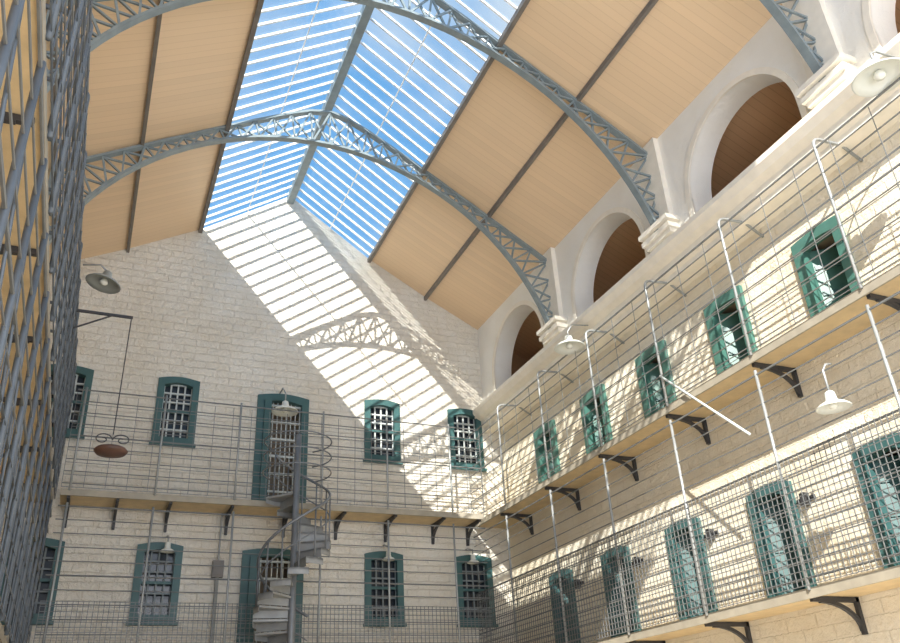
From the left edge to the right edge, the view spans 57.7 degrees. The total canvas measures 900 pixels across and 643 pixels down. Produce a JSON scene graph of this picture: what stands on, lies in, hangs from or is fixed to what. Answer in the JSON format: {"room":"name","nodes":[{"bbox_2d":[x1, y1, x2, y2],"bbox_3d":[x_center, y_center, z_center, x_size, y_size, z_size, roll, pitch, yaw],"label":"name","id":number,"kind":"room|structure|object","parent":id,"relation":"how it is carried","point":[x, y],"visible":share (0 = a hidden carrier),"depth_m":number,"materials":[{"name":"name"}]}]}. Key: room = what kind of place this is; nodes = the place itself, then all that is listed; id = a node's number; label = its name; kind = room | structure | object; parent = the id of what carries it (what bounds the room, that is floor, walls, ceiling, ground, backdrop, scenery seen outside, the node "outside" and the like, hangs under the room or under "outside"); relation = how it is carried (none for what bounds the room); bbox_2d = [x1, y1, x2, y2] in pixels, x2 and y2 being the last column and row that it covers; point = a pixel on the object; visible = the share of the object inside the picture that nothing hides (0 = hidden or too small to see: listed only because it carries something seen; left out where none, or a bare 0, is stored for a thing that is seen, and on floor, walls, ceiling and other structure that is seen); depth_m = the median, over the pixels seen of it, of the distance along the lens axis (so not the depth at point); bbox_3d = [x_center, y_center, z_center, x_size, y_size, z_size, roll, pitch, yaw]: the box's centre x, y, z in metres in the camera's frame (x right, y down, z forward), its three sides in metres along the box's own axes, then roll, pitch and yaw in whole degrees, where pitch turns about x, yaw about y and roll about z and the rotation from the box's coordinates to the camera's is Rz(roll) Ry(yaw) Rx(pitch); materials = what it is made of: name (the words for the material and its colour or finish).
{"room":"prison interior","nodes":[
{"label":"prison interior","id":0,"kind":"room"},
{"bbox_2d":[46,0,51,275],"bbox_3d":[-5.414,0.006,7.643,1.300,10.900,15.700,9,-30,-21],"label":"wall","id":1,"kind":"structure","parent":0,"point":[47,1],"depth_m":12.63,"materials":[{"name":"brick"}]},
{"bbox_2d":[0,0,52,642],"bbox_3d":[-4.622,1.572,7.947,0.823,3.175,14.184,9,-30,-21],"label":"walkway","id":2,"kind":"object","parent":1,"relation":"attached to","point":[20,571],"visible":1,"depth_m":6.88,"materials":[{"name":"metal"}]},
{"bbox_2d":[0,0,93,503],"bbox_3d":[-4.769,-0.899,9.258,0.837,2.907,14.186,9,-30,-21],"label":"walkway","id":3,"kind":"object","parent":1,"relation":"attached to","point":[66,297],"visible":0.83,"depth_m":7.95,"materials":[{"name":"metal"}]},
{"bbox_2d":[83,264,120,293],"bbox_3d":[-5.380,-0.709,12.720,0.530,0.407,0.532,-10,-29,13],"label":"pendant lamp","id":4,"kind":"object","parent":3,"relation":"hanging from","point":[103,282],"visible":1,"depth_m":12.72,"materials":[{"name":"grey metal"}]},
{"bbox_2d":[73,309,132,457],"bbox_3d":[-5.109,0.866,11.969,1.005,2.230,0.460,9,-30,-21],"label":"pendant lamp","id":5,"kind":"object","parent":3,"relation":"hanging from","point":[103,450],"visible":1,"depth_m":11.67,"materials":[{"name":"metal"}]},
{"bbox_2d":[53,35,57,265],"bbox_3d":[-4.738,-4.927,9.795,0.060,0.100,17.000,9,-30,-21],"label":"trim","id":6,"kind":"structure","parent":1,"relation":"attached to","point":[53,35],"depth_m":13.35,"materials":[{"name":"metal"}]},
{"bbox_2d":[46,0,658,232],"bbox_3d":[-0.926,-3.955,12.687,9.470,4.364,0.120,9,-30,-21],"label":"roof truss","id":7,"kind":"object","parent":1,"relation":"attached to","point":[98,39],"visible":0.78,"depth_m":13.74,"materials":[{"name":"grey metal"}]},
{"bbox_2d":[759,0,825,81],"bbox_3d":[0.471,-5.577,9.785,9.470,4.364,0.120,9,-30,-21],"label":"roof truss","id":8,"kind":"object","parent":1,"relation":"attached to","point":[810,56],"visible":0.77,"depth_m":10.74,"materials":[{"name":"grey metal"}]},
{"bbox_2d":[58,0,257,263],"bbox_3d":[-3.615,-5.440,10.622,2.925,1.662,17.000,9,-30,-21],"label":"ceiling","id":9,"kind":"structure","parent":0,"point":[202,46],"depth_m":14.00,"materials":[{"name":"beige wood"}]},
{"bbox_2d":[126,0,163,252],"bbox_3d":[-3.572,-5.333,10.583,0.060,0.100,17.000,9,-30,-21],"label":"trim","id":10,"kind":"structure","parent":9,"relation":"attached to","point":[159,17],"depth_m":13.74,"materials":[{"name":"grey metal"}]},
{"bbox_2d":[204,100,324,225],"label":"window","id":11,"kind":"structure","parent":9,"relation":"attached to","point":[321,102],"depth_m":17.68,"materials":[{"name":"white metal"}]},
{"bbox_2d":[232,0,359,120],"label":"window","id":12,"kind":"structure","parent":9,"relation":"attached to","point":[313,13],"depth_m":14.87,"materials":[{"name":"white metal"}]},
{"bbox_2d":[0,198,514,642],"bbox_3d":[-3.571,3.263,16.961,10.100,13.710,1.000,9,-30,-21],"label":"wall","id":13,"kind":"structure","parent":0,"point":[268,299],"depth_m":17.16,"materials":[{"name":"brick"}]},
{"bbox_2d":[0,537,64,624],"bbox_3d":[-7.190,4.438,13.984,0.960,1.450,0.270,9,-30,-21],"label":"window","id":14,"kind":"structure","parent":13,"relation":"in","point":[49,553],"depth_m":14.09,"materials":[{"name":"teal paint"}]},
{"bbox_2d":[51,364,93,439],"bbox_3d":[-7.357,1.519,15.536,0.960,1.470,0.270,9,-30,-21],"label":"window","id":15,"kind":"structure","parent":13,"relation":"in","point":[84,376],"depth_m":15.67,"materials":[{"name":"teal paint"}]},
{"bbox_2d":[125,542,183,625],"bbox_3d":[-5.298,4.728,14.733,0.861,1.450,0.270,9,-30,-21],"label":"window","id":16,"kind":"structure","parent":13,"relation":"in","point":[153,570],"depth_m":14.76,"materials":[{"name":"teal paint"}]},
{"bbox_2d":[160,535,173,552],"bbox_3d":[-5.138,4.034,14.857,0.260,0.374,0.480,9,-30,-21],"label":"pendant lamp","id":17,"kind":"object","parent":13,"relation":"attached to","point":[167,544],"visible":0.84,"depth_m":14.71,"materials":[{"name":"white metal"}]},
{"bbox_2d":[149,377,199,448],"bbox_3d":[-5.465,1.809,16.285,0.861,1.470,0.270,9,-30,-21],"label":"window","id":18,"kind":"structure","parent":13,"relation":"in","point":[174,387],"depth_m":16.33,"materials":[{"name":"teal paint"}]},
{"bbox_2d":[210,513,223,642],"bbox_3d":[-4.284,4.925,14.962,0.200,2.865,0.150,9,-30,-21],"label":"junction box","id":19,"kind":"object","parent":13,"relation":"attached to","point":[217,571],"visible":0.94,"depth_m":15.05,"materials":[{"name":"metal"}]},
{"bbox_2d":[198,0,263,232],"bbox_3d":[-2.304,-5.847,11.481,0.080,0.100,17.000,9,-30,-21],"label":"trim","id":20,"kind":"structure","parent":13,"relation":"attached to","point":[258,10],"depth_m":14.74,"materials":[{"name":"grey metal"}]},
{"bbox_2d":[33,502,493,642],"bbox_3d":[-3.054,5.224,14.985,8.055,3.175,0.816,9,-30,-21],"label":"walkway","id":21,"kind":"object","parent":13,"relation":"attached to","point":[66,506],"visible":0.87,"depth_m":14.52,"materials":[{"name":"metal"}]},
{"bbox_2d":[236,548,303,642],"bbox_3d":[-3.349,5.382,15.250,1.180,2.255,0.220,9,-30,-21],"label":"door","id":22,"kind":"structure","parent":13,"relation":"in","point":[247,559],"depth_m":15.32,"materials":[{"name":"teal paint"}]},
{"bbox_2d":[60,387,484,545],"bbox_3d":[-3.180,2.983,16.178,8.059,2.390,0.816,9,-30,-21],"label":"walkway","id":23,"kind":"object","parent":13,"relation":"attached to","point":[78,497],"visible":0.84,"depth_m":15.64,"materials":[{"name":"metal"}]},
{"bbox_2d":[251,394,308,502],"bbox_3d":[-3.458,2.675,16.711,1.080,2.540,0.220,9,-30,-21],"label":"door","id":24,"kind":"structure","parent":13,"relation":"in","point":[264,400],"depth_m":16.78,"materials":[{"name":"teal paint"}]},
{"bbox_2d":[271,388,297,416],"bbox_3d":[-3.416,1.615,16.795,0.540,0.684,0.870,9,-30,-21],"label":"pendant lamp","id":25,"kind":"object","parent":13,"relation":"attached to","point":[285,404],"visible":0.91,"depth_m":16.59,"materials":[{"name":"white metal"}]},
{"bbox_2d":[287,5,373,203],"bbox_3d":[-0.553,-6.750,12.828,0.160,0.220,17.000,9,-30,-21],"label":"trim","id":26,"kind":"structure","parent":13,"relation":"attached to","point":[366,11],"depth_m":16.34,"materials":[{"name":"grey metal"}]},
{"bbox_2d":[363,399,402,465],"bbox_3d":[-1.498,2.417,17.854,0.870,1.470,0.270,9,-30,-21],"label":"window","id":27,"kind":"structure","parent":13,"relation":"in","point":[381,409],"depth_m":17.89,"materials":[{"name":"teal paint"}]},
{"bbox_2d":[363,551,406,626],"bbox_3d":[-1.331,5.336,16.302,0.870,1.450,0.270,9,-30,-21],"label":"window","id":28,"kind":"structure","parent":13,"relation":"in","point":[369,564],"depth_m":16.33,"materials":[{"name":"teal paint"}]},
{"bbox_2d":[382,544,393,560],"bbox_3d":[-1.272,4.627,16.386,0.260,0.374,0.480,9,-30,-21],"label":"pendant lamp","id":29,"kind":"object","parent":13,"relation":"attached to","point":[384,544],"visible":0.55,"depth_m":16.24,"materials":[{"name":"white metal"}]},
{"bbox_2d":[367,0,529,262],"bbox_3d":[1.332,-5.290,12.919,0.080,0.100,17.000,9,-30,-21],"label":"trim","id":30,"kind":"structure","parent":13,"relation":"attached to","point":[524,3],"depth_m":15.47,"materials":[{"name":"grey metal"}]},
{"bbox_2d":[447,408,486,471],"bbox_3d":[0.335,2.698,18.579,0.890,1.470,0.270,9,-30,-21],"label":"window","id":31,"kind":"structure","parent":13,"relation":"in","point":[458,417],"depth_m":18.62,"materials":[{"name":"teal paint"}]},
{"bbox_2d":[465,548,478,563],"bbox_3d":[0.431,4.888,17.060,0.260,0.374,0.480,9,-30,-21],"label":"pendant lamp","id":32,"kind":"object","parent":13,"relation":"attached to","point":[473,559],"visible":0.91,"depth_m":16.91,"materials":[{"name":"white metal"}]},
{"bbox_2d":[456,555,498,627],"bbox_3d":[0.501,5.617,17.027,0.890,1.450,0.270,9,-30,-21],"label":"window","id":33,"kind":"structure","parent":13,"relation":"in","point":[462,567],"depth_m":17.08,"materials":[{"name":"teal paint"}]},
{"bbox_2d":[372,0,781,329],"bbox_3d":[2.666,-4.499,13.119,2.825,1.611,17.000,9,-30,-21],"label":"ceiling","id":34,"kind":"structure","parent":0,"point":[680,46],"depth_m":14.86,"materials":[{"name":"beige wood"}]},
{"bbox_2d":[48,109,552,327],"bbox_3d":[-2.322,-2.332,15.588,9.470,4.364,0.120,9,-30,-21],"label":"roof truss","id":35,"kind":"object","parent":34,"relation":"attached to","point":[106,156],"visible":0.86,"depth_m":16.31,"materials":[{"name":"grey metal"}]},
{"bbox_2d":[296,104,415,254],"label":"window","id":36,"kind":"structure","parent":34,"relation":"attached to","point":[335,105],"depth_m":18.42,"materials":[{"name":"white metal"}]},
{"bbox_2d":[338,0,490,164],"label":"window","id":37,"kind":"structure","parent":34,"relation":"attached to","point":[412,1],"depth_m":15.51,"materials":[{"name":"white metal"}]},
{"bbox_2d":[455,0,517,36],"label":"window","id":38,"kind":"structure","parent":34,"relation":"attached to","point":[462,4],"depth_m":13.82,"materials":[{"name":"white metal"}]},
{"bbox_2d":[424,0,658,300],"bbox_3d":[2.682,-4.375,13.057,0.060,0.100,17.000,9,-30,-21],"label":"trim","id":39,"kind":"structure","parent":34,"relation":"attached to","point":[651,3],"depth_m":14.78,"materials":[{"name":"grey metal"}]},
{"bbox_2d":[478,0,897,400],"bbox_3d":[5.542,-2.036,12.549,2.830,3.800,18.130,9,-30,-21],"label":"wall","id":40,"kind":"structure","parent":0,"point":[770,46],"depth_m":13.25,"materials":[{"name":"white paint"}]},
{"bbox_2d":[492,300,545,391],"bbox_3d":[1.459,0.442,17.998,0.040,1.750,2.500,9,-30,-21],"label":"trim","id":41,"kind":"structure","parent":40,"relation":"attached to","point":[532,305],"depth_m":18.58,"materials":[{"name":"white paint"}]},
{"bbox_2d":[536,247,567,344],"bbox_3d":[2.002,-0.505,16.648,0.290,2.100,0.760,9,-30,-21],"label":"pilaster","id":42,"kind":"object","parent":40,"relation":"attached to","point":[557,323],"depth_m":16.49,"materials":[{"name":"white paint"}]},
{"bbox_2d":[571,207,649,319],"bbox_3d":[2.855,-1.180,15.096,0.040,1.750,2.500,9,-30,-21],"label":"trim","id":43,"kind":"structure","parent":40,"relation":"attached to","point":[633,215],"depth_m":15.60,"materials":[{"name":"white paint"}]},
{"bbox_2d":[635,137,680,252],"bbox_3d":[3.399,-2.127,13.746,0.290,2.100,0.760,9,-30,-21],"label":"pilaster","id":44,"kind":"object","parent":40,"relation":"attached to","point":[666,224],"depth_m":13.59,"materials":[{"name":"white paint"}]},
{"bbox_2d":[684,67,808,217],"bbox_3d":[4.252,-2.803,12.194,0.040,1.750,2.500,9,-30,-21],"label":"trim","id":45,"kind":"structure","parent":40,"relation":"attached to","point":[782,75],"depth_m":12.54,"materials":[{"name":"white paint"}]},
{"bbox_2d":[782,0,857,108],"bbox_3d":[4.795,-3.750,10.845,0.290,2.100,0.760,9,-30,-21],"label":"pilaster","id":46,"kind":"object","parent":40,"relation":"attached to","point":[838,66],"depth_m":10.61,"materials":[{"name":"white paint"}]},
{"bbox_2d":[862,0,882,53],"bbox_3d":[5.649,-4.425,9.293,0.040,1.750,2.500,9,-30,-21],"label":"trim","id":47,"kind":"structure","parent":40,"relation":"attached to","point":[872,35],"depth_m":10.11,"materials":[{"name":"white paint"}]},
{"bbox_2d":[498,120,899,642],"bbox_3d":[4.908,2.594,11.164,1.300,8.600,15.700,9,-30,-21],"label":"wall","id":48,"kind":"structure","parent":0,"point":[825,623],"depth_m":11.54,"materials":[{"name":"brick"}]},
{"bbox_2d":[533,420,560,482],"bbox_3d":[2.252,2.888,16.689,0.636,1.570,0.820,9,-30,-21],"label":"door","id":49,"kind":"structure","parent":48,"relation":"in","point":[542,470],"depth_m":16.82,"materials":[{"name":"teal paint"}]},
{"bbox_2d":[548,569,583,642],"bbox_3d":[2.449,5.397,15.176,0.666,1.575,1.150,9,-30,-21],"label":"door","id":50,"kind":"structure","parent":48,"relation":"in","point":[569,570],"depth_m":15.36,"materials":[{"name":"teal paint"}]},
{"bbox_2d":[554,324,588,354],"bbox_3d":[2.162,0.230,14.606,0.660,0.554,0.557,-9,-28,10],"label":"pendant lamp","id":51,"kind":"object","parent":48,"relation":"hanging from","point":[569,346],"visible":1,"depth_m":14.59,"materials":[{"name":"white metal"}]},
{"bbox_2d":[579,384,612,454],"bbox_3d":[2.978,2.043,15.179,0.636,1.570,0.820,9,-30,-21],"label":"door","id":52,"kind":"structure","parent":48,"relation":"in","point":[591,416],"depth_m":15.33,"materials":[{"name":"teal paint"}]},
{"bbox_2d":[601,546,642,637],"bbox_3d":[3.176,4.553,13.666,0.666,1.575,1.150,9,-30,-21],"label":"door","id":53,"kind":"structure","parent":48,"relation":"in","point":[627,548],"depth_m":13.83,"materials":[{"name":"teal paint"}]},
{"bbox_2d":[635,340,676,417],"bbox_3d":[3.705,1.199,13.668,0.636,1.570,0.820,9,-30,-21],"label":"door","id":54,"kind":"structure","parent":48,"relation":"in","point":[652,375],"depth_m":13.84,"materials":[{"name":"teal paint"}]},
{"bbox_2d":[467,77,899,534],"bbox_3d":[3.793,0.444,11.882,0.858,3.203,15.384,9,-30,-21],"label":"walkway","id":55,"kind":"object","parent":48,"relation":"attached to","point":[886,284],"visible":0.98,"depth_m":11.40,"materials":[{"name":"metal"}]},
{"bbox_2d":[815,363,851,414],"bbox_3d":[4.212,0.708,9.125,0.380,0.584,0.380,9,-30,-21],"label":"pendant lamp","id":56,"kind":"object","parent":55,"relation":"hanging from","point":[832,405],"visible":1,"depth_m":9.05,"materials":[{"name":"white metal"}]},
{"bbox_2d":[473,291,899,642],"bbox_3d":[3.924,2.576,10.753,0.816,3.175,15.384,9,-30,-21],"label":"walkway","id":57,"kind":"object","parent":48,"relation":"attached to","point":[848,590],"visible":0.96,"depth_m":10.47,"materials":[{"name":"metal"}]},
{"bbox_2d":[473,33,899,433],"bbox_3d":[3.835,-1.224,12.720,0.660,0.620,15.600,9,-30,-21],"label":"trim","id":58,"kind":"structure","parent":48,"relation":"attached to","point":[842,103],"depth_m":12.15,"materials":[{"name":"white paint"}]},
{"bbox_2d":[664,517,718,619],"bbox_3d":[3.903,3.708,12.155,0.666,1.575,1.150,9,-30,-21],"label":"door","id":59,"kind":"structure","parent":48,"relation":"in","point":[696,518],"depth_m":12.33,"materials":[{"name":"teal paint"}]},
{"bbox_2d":[703,285,757,373],"bbox_3d":[4.433,0.354,12.158,0.636,1.570,0.820,9,-30,-21],"label":"door","id":60,"kind":"structure","parent":48,"relation":"in","point":[739,345],"depth_m":12.34,"materials":[{"name":"teal paint"}]},
{"bbox_2d":[745,481,817,597],"bbox_3d":[4.630,2.864,10.645,0.666,1.575,1.150,9,-30,-21],"label":"door","id":61,"kind":"structure","parent":48,"relation":"in","point":[784,520],"depth_m":10.85,"materials":[{"name":"teal paint"}]},
{"bbox_2d":[790,215,862,316],"bbox_3d":[5.160,-0.490,10.648,0.636,1.570,0.820,9,-30,-21],"label":"door","id":62,"kind":"structure","parent":48,"relation":"in","point":[831,254],"depth_m":10.83,"materials":[{"name":"teal paint"}]},
{"bbox_2d":[851,50,899,96],"bbox_3d":[4.786,-2.899,9.142,0.664,0.484,0.596,-10,-29,13],"label":"pendant lamp","id":63,"kind":"object","parent":48,"relation":"hanging from","point":[878,74],"visible":1,"depth_m":9.13,"materials":[{"name":"white metal"}]},
{"bbox_2d":[852,433,899,568],"bbox_3d":[5.357,2.019,9.134,0.666,1.575,1.150,9,-30,-21],"label":"door","id":64,"kind":"structure","parent":48,"relation":"in","point":[897,437],"depth_m":9.49,"materials":[{"name":"teal paint"}]},
{"bbox_2d":[513,0,899,361],"bbox_3d":[5.330,-2.793,13.447,2.800,1.519,17.000,9,-30,-21],"label":"arched recess","id":65,"kind":"structure","parent":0,"point":[771,112],"depth_m":13.78,"materials":[{"name":"brown wood"}]},
{"bbox_3d":[1.451,4.466,5.036,14.000,0.100,23.000,9,-30,-21],"label":"floor","id":66,"kind":"structure","parent":0,"visible":0},
{"bbox_2d":[252,430,331,642],"bbox_3d":[-2.678,5.257,13.738,1.280,7.080,1.294,9,-30,-21],"label":"spiral staircase","id":67,"kind":"structure","parent":66,"relation":"on","point":[309,539],"depth_m":14.11,"materials":[{"name":"metal"}]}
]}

